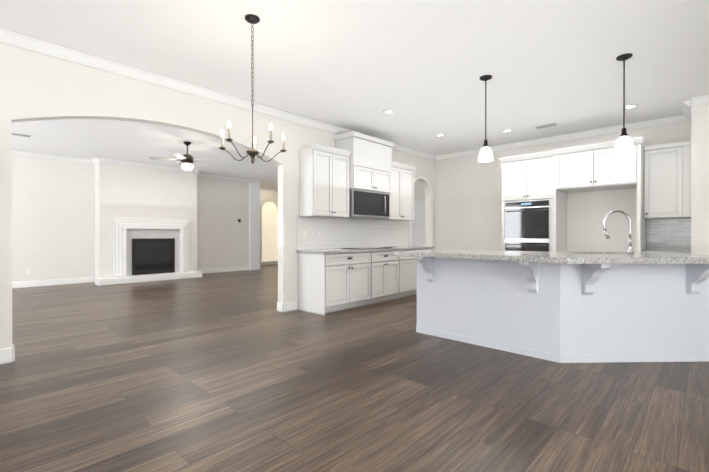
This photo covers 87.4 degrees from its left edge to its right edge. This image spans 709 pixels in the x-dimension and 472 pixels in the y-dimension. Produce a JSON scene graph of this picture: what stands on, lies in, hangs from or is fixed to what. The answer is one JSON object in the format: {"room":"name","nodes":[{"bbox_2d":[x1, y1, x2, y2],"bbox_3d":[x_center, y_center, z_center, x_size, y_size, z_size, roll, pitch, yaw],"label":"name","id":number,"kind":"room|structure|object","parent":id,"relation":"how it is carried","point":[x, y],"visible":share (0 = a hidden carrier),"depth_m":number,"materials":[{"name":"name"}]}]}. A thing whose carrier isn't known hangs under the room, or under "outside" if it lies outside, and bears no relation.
{"room":"kitchen","nodes":[
{"label":"kitchen","id":0,"kind":"room"},
{"bbox_2d":[12,155,248,281],"bbox_3d":[-6.870,-0.362,8.733,0.140,3.000,10.400,0,0,43],"label":"wall","id":1,"kind":"structure","parent":0,"point":[53,219],"depth_m":8.82,"materials":[{"name":"beige paint"}]},
{"bbox_2d":[95,162,196,277],"bbox_3d":[-5.425,-0.366,9.830,0.448,3.000,2.340,0,0,43],"label":"wall","id":2,"kind":"structure","parent":0,"point":[125,191],"depth_m":9.40,"materials":[{"name":"beige paint"}]},
{"bbox_2d":[0,43,434,348],"bbox_3d":[-1.970,-0.349,4.746,0.140,3.000,11.340,0,0,43],"label":"wall","id":3,"kind":"structure","parent":0,"point":[35,86],"depth_m":4.16,"materials":[{"name":"beige paint"}]},
{"bbox_2d":[0,261,297,363],"bbox_3d":[-1.551,1.081,4.946,15.600,0.140,12.200,0,0,43],"label":"baseboard","id":4,"kind":"structure","parent":3,"relation":"attached to","point":[7,354],"depth_m":8.42,"materials":[{"name":"white paint"}]},
{"bbox_2d":[299,143,350,217],"bbox_3d":[-0.472,-0.848,5.969,0.347,1.080,0.780,0,0,43],"label":"upper cabinet","id":5,"kind":"object","parent":3,"relation":"attached to","point":[330,177],"depth_m":5.77,"materials":[{"name":"white paint"}]},
{"bbox_2d":[296,216,407,249],"bbox_3d":[0.122,-0.049,6.846,0.009,0.524,2.975,0,0,43],"label":"backsplash","id":6,"kind":"structure","parent":3,"relation":"attached to","point":[335,233],"depth_m":6.58,"materials":[{"name":"white tile"}]},
{"bbox_2d":[303,230,397,237],"bbox_3d":[0.036,-0.033,6.744,0.006,0.115,2.470,0,0,43],"label":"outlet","id":7,"kind":"object","parent":6,"relation":"attached to","point":[318,234],"visible":1,"depth_m":6.08,"materials":[{"name":"white plastic"}]},
{"bbox_2d":[0,27,708,190],"bbox_3d":[-1.551,-1.799,4.936,15.600,0.099,12.200,0,0,43],"label":"crown molding","id":8,"kind":"structure","parent":3,"relation":"attached to","point":[26,42],"depth_m":5.40,"materials":[{"name":"white paint"}]},
{"bbox_2d":[335,131,394,194],"bbox_3d":[0.179,-1.240,6.591,0.437,0.910,1.020,0,0,43],"label":"upper cabinet","id":9,"kind":"object","parent":3,"relation":"attached to","point":[372,167],"depth_m":6.37,"materials":[{"name":"white paint"}]},
{"bbox_2d":[349,189,389,218],"bbox_3d":[0.186,-0.555,6.588,0.455,0.450,0.980,0,0,43],"label":"over-the-range microwave","id":10,"kind":"object","parent":9,"relation":"attached to","point":[369,204],"visible":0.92,"depth_m":6.42,"materials":[{"name":"silver metal"}]},
{"bbox_2d":[377,163,414,220],"bbox_3d":[0.789,-0.853,7.302,0.347,1.080,0.850,0,0,43],"label":"upper cabinet","id":11,"kind":"object","parent":3,"relation":"attached to","point":[401,203],"depth_m":7.22,"materials":[{"name":"white paint"}]},
{"bbox_2d":[409,175,432,245],"bbox_3d":[1.493,-0.105,8.284,0.014,2.490,0.940,0,0,43],"label":"door frame","id":12,"kind":"structure","parent":3,"relation":"attached to","point":[423,178],"depth_m":8.54,"materials":[{"name":"white paint"}]},
{"bbox_2d":[249,179,259,265],"bbox_3d":[-3.316,-0.373,12.308,0.108,2.999,0.360,0,0,43],"label":"pilaster","id":13,"kind":"object","parent":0,"point":[254,223],"visible":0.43,"depth_m":12.25,"materials":[{"name":"white paint"}]},
{"bbox_2d":[260,189,277,261],"bbox_3d":[-3.751,-0.380,14.069,0.140,3.000,2.240,0,0,43],"label":"wall","id":14,"kind":"structure","parent":0,"point":[266,196],"depth_m":14.27,"materials":[{"name":"beige paint"}]},
{"bbox_2d":[262,202,277,261],"bbox_3d":[-3.290,-0.101,14.446,0.011,2.440,0.720,0,0,43],"label":"archway","id":15,"kind":"object","parent":14,"relation":"in","point":[269,231],"visible":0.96,"depth_m":14.43,"materials":[{"name":"beige paint"}]},
{"bbox_2d":[0,264,708,471],"bbox_3d":[-1.233,1.176,6.229,17.300,0.060,14.900,0,0,43],"label":"floor","id":16,"kind":"structure","parent":0,"point":[235,371],"depth_m":2.71,"materials":[{"name":"brown wood"}]},
{"bbox_2d":[95,218,201,285],"bbox_3d":[-5.153,0.345,9.465,0.448,1.580,2.380,0,0,43],"label":"fireplace","id":17,"kind":"object","parent":16,"relation":"on","point":[148,250],"visible":1,"depth_m":9.54,"materials":[{"name":"white paint"}]},
{"bbox_2d":[298,252,373,314],"bbox_3d":[-0.282,0.702,5.978,0.617,0.890,1.106,0,0,43],"label":"base cabinet","id":18,"kind":"object","parent":16,"relation":"on","point":[328,283],"depth_m":5.66,"materials":[{"name":"white paint"}]},
{"bbox_2d":[296,246,433,253],"bbox_3d":[0.352,0.235,6.629,0.642,0.040,2.975,0,0,43],"label":"countertop","id":19,"kind":"structure","parent":18,"relation":"on","point":[326,251],"depth_m":5.97,"materials":[{"name":"stone"}]},
{"bbox_2d":[341,247,396,248],"bbox_3d":[0.268,0.202,6.532,0.520,0.025,0.910,0,0,43],"label":"cooktop","id":20,"kind":"object","parent":19,"relation":"in","point":[368,247],"visible":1,"depth_m":6.45,"materials":[{"name":"black glass"}]},
{"bbox_2d":[374,250,401,302],"bbox_3d":[0.317,0.700,6.612,0.617,0.890,0.904,0,0,43],"label":"base cabinet","id":21,"kind":"object","parent":16,"relation":"on","point":[387,267],"depth_m":6.44,"materials":[{"name":"white paint"}]},
{"bbox_2d":[402,249,421,297],"bbox_3d":[0.801,0.698,7.124,0.617,0.890,0.772,0,0,43],"label":"base cabinet","id":22,"kind":"object","parent":16,"relation":"on","point":[409,263],"depth_m":6.93,"materials":[{"name":"white paint"}]},
{"bbox_2d":[499,150,552,251],"bbox_3d":[3.288,-0.161,6.908,0.930,2.610,0.687,0,0,43],"label":"tall cabinet","id":23,"kind":"object","parent":16,"relation":"on","point":[526,177],"visible":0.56,"depth_m":6.66,"materials":[{"name":"white paint"}]},
{"bbox_2d":[505,199,549,251],"bbox_3d":[3.078,0.025,6.665,0.770,1.320,0.093,0,0,43],"label":"wall oven","id":24,"kind":"object","parent":23,"relation":"in","point":[527,225],"visible":0.83,"depth_m":6.65,"materials":[{"name":"silver metal"}]},
{"bbox_2d":[416,257,708,362],"bbox_3d":[2.145,0.691,4.028,2.631,0.926,1.796,0,0,43],"label":"kitchen island","id":25,"kind":"object","parent":16,"relation":"on","point":[579,307],"depth_m":3.42,"materials":[{"name":"white paint"}]},
{"bbox_2d":[393,249,688,264],"bbox_3d":[1.775,0.204,3.873,2.543,0.050,1.155,0,0,43],"label":"island countertop","id":26,"kind":"structure","parent":25,"relation":"on","point":[465,254],"depth_m":3.44,"materials":[{"name":"grey stone"}]},
{"bbox_2d":[603,210,633,252],"bbox_3d":[2.761,-0.048,3.884,0.242,0.452,0.242,0,0,43],"label":"faucet","id":27,"kind":"object","parent":26,"relation":"on","point":[630,249],"visible":1,"depth_m":3.87,"materials":[{"name":"silver metal"}]},
{"bbox_2d":[552,136,645,251],"bbox_3d":[4.042,-0.158,6.140,1.220,2.610,0.767,0,0,43],"label":"tall cabinet","id":28,"kind":"object","parent":16,"relation":"on","point":[594,166],"visible":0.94,"depth_m":5.93,"materials":[{"name":"white paint"}]},
{"bbox_3d":[4.706,0.703,5.596,0.554,0.890,0.649,0,0,43],"label":"base cabinet","id":29,"kind":"object","parent":16,"relation":"on","visible":0},
{"bbox_2d":[641,249,690,253],"bbox_3d":[4.710,0.238,5.598,0.554,0.040,0.637,0,0,43],"label":"countertop","id":30,"kind":"structure","parent":29,"relation":"on","point":[674,251],"depth_m":5.40,"materials":[{"name":"stone"}]},
{"bbox_2d":[0,0,708,187],"bbox_3d":[-1.233,-1.894,6.218,17.300,0.080,14.900,0,0,43],"label":"ceiling","id":31,"kind":"structure","parent":0,"point":[420,68],"depth_m":3.95,"materials":[{"name":"white paint"}]},
{"bbox_2d":[12,133,31,137],"bbox_3d":[-6.130,-1.849,6.790,0.180,0.012,0.340,0,0,43],"label":"ceiling vent","id":32,"kind":"object","parent":31,"relation":"in","point":[23,135],"visible":0.65,"depth_m":6.81,"materials":[{"name":"white metal"}]},
{"bbox_2d":[149,141,215,169],"bbox_3d":[-3.324,-1.583,7.398,1.264,0.550,1.276,0,0,43],"label":"ceiling fan","id":33,"kind":"object","parent":31,"relation":"hanging from","point":[187,161],"visible":1,"depth_m":7.28,"materials":[{"name":"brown metal"}]},
{"bbox_2d":[219,14,286,163],"bbox_3d":[-0.846,-1.226,3.129,0.547,1.235,0.572,0,0,43],"label":"chandelier","id":34,"kind":"object","parent":31,"relation":"hanging from","point":[251,19],"visible":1,"depth_m":3.14,"materials":[{"name":"black metal"}]},
{"bbox_2d":[383,110,394,113],"bbox_3d":[0.512,-1.847,5.531,0.184,0.008,0.184,0,0,43],"label":"recessed light","id":35,"kind":"object","parent":31,"relation":"in","point":[388,111],"visible":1,"depth_m":5.53,"materials":[{"name":"white paint"}]},
{"bbox_2d":[478,75,492,161],"bbox_3d":[1.529,-1.362,4.324,0.172,0.970,0.172,0,0,43],"label":"pendant light","id":36,"kind":"object","parent":31,"relation":"hanging from","point":[485,154],"visible":1,"depth_m":4.29,"materials":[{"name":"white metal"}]},
{"bbox_2d":[533,122,557,128],"bbox_3d":[3.209,-1.847,6.229,0.340,0.012,0.180,0,0,43],"label":"ceiling vent","id":37,"kind":"object","parent":31,"relation":"in","point":[546,125],"visible":1,"depth_m":6.20,"materials":[{"name":"white metal"}]},
{"bbox_2d":[614,53,633,153],"bbox_3d":[2.774,-1.356,3.821,0.172,0.980,0.172,0,0,43],"label":"pendant light","id":38,"kind":"object","parent":31,"relation":"hanging from","point":[624,143],"visible":1,"depth_m":3.80,"materials":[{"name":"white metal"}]},
{"bbox_2d":[625,104,638,108],"bbox_3d":[3.942,-1.846,5.302,0.184,0.008,0.184,0,0,43],"label":"recessed light","id":39,"kind":"object","parent":31,"relation":"in","point":[631,106],"visible":0.92,"depth_m":5.30,"materials":[{"name":"white paint"}]},
{"bbox_2d":[414,180,424,200],"bbox_3d":[0.255,-0.372,11.726,8.900,3.000,0.140,0,0,43],"label":"wall","id":40,"kind":"structure","parent":0,"point":[419,193],"depth_m":10.20,"materials":[{"name":"beige paint"}]},
{"bbox_2d":[411,200,424,245],"bbox_3d":[1.659,0.083,10.229,1.020,2.100,0.103,0,0,43],"label":"interior door","id":41,"kind":"structure","parent":40,"relation":"in","point":[418,230],"depth_m":10.15,"materials":[{"name":"white paint"}]},
{"bbox_2d":[435,121,690,251],"bbox_3d":[3.607,-0.357,7.179,4.620,3.000,0.140,0,0,43],"label":"wall","id":42,"kind":"structure","parent":0,"point":[468,202],"depth_m":7.64,"materials":[{"name":"beige paint"}]},
{"bbox_2d":[644,141,690,218],"bbox_3d":[4.799,-0.829,5.689,0.554,1.105,0.379,0,0,43],"label":"upper cabinet","id":43,"kind":"object","parent":42,"relation":"attached to","point":[667,180],"visible":0.92,"depth_m":5.57,"materials":[{"name":"white paint"}]},
{"bbox_2d":[646,218,690,249],"bbox_3d":[4.926,-0.028,5.826,0.554,0.489,0.009,0,0,43],"label":"backsplash","id":44,"kind":"structure","parent":42,"relation":"attached to","point":[669,234],"depth_m":5.82,"materials":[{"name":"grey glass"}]},
{"bbox_2d":[691,103,708,254],"bbox_3d":[5.893,-0.346,3.847,3.560,3.000,0.140,0,0,43],"label":"wall","id":45,"kind":"structure","parent":0,"point":[699,113],"depth_m":4.96,"materials":[{"name":"beige paint"}]}
]}

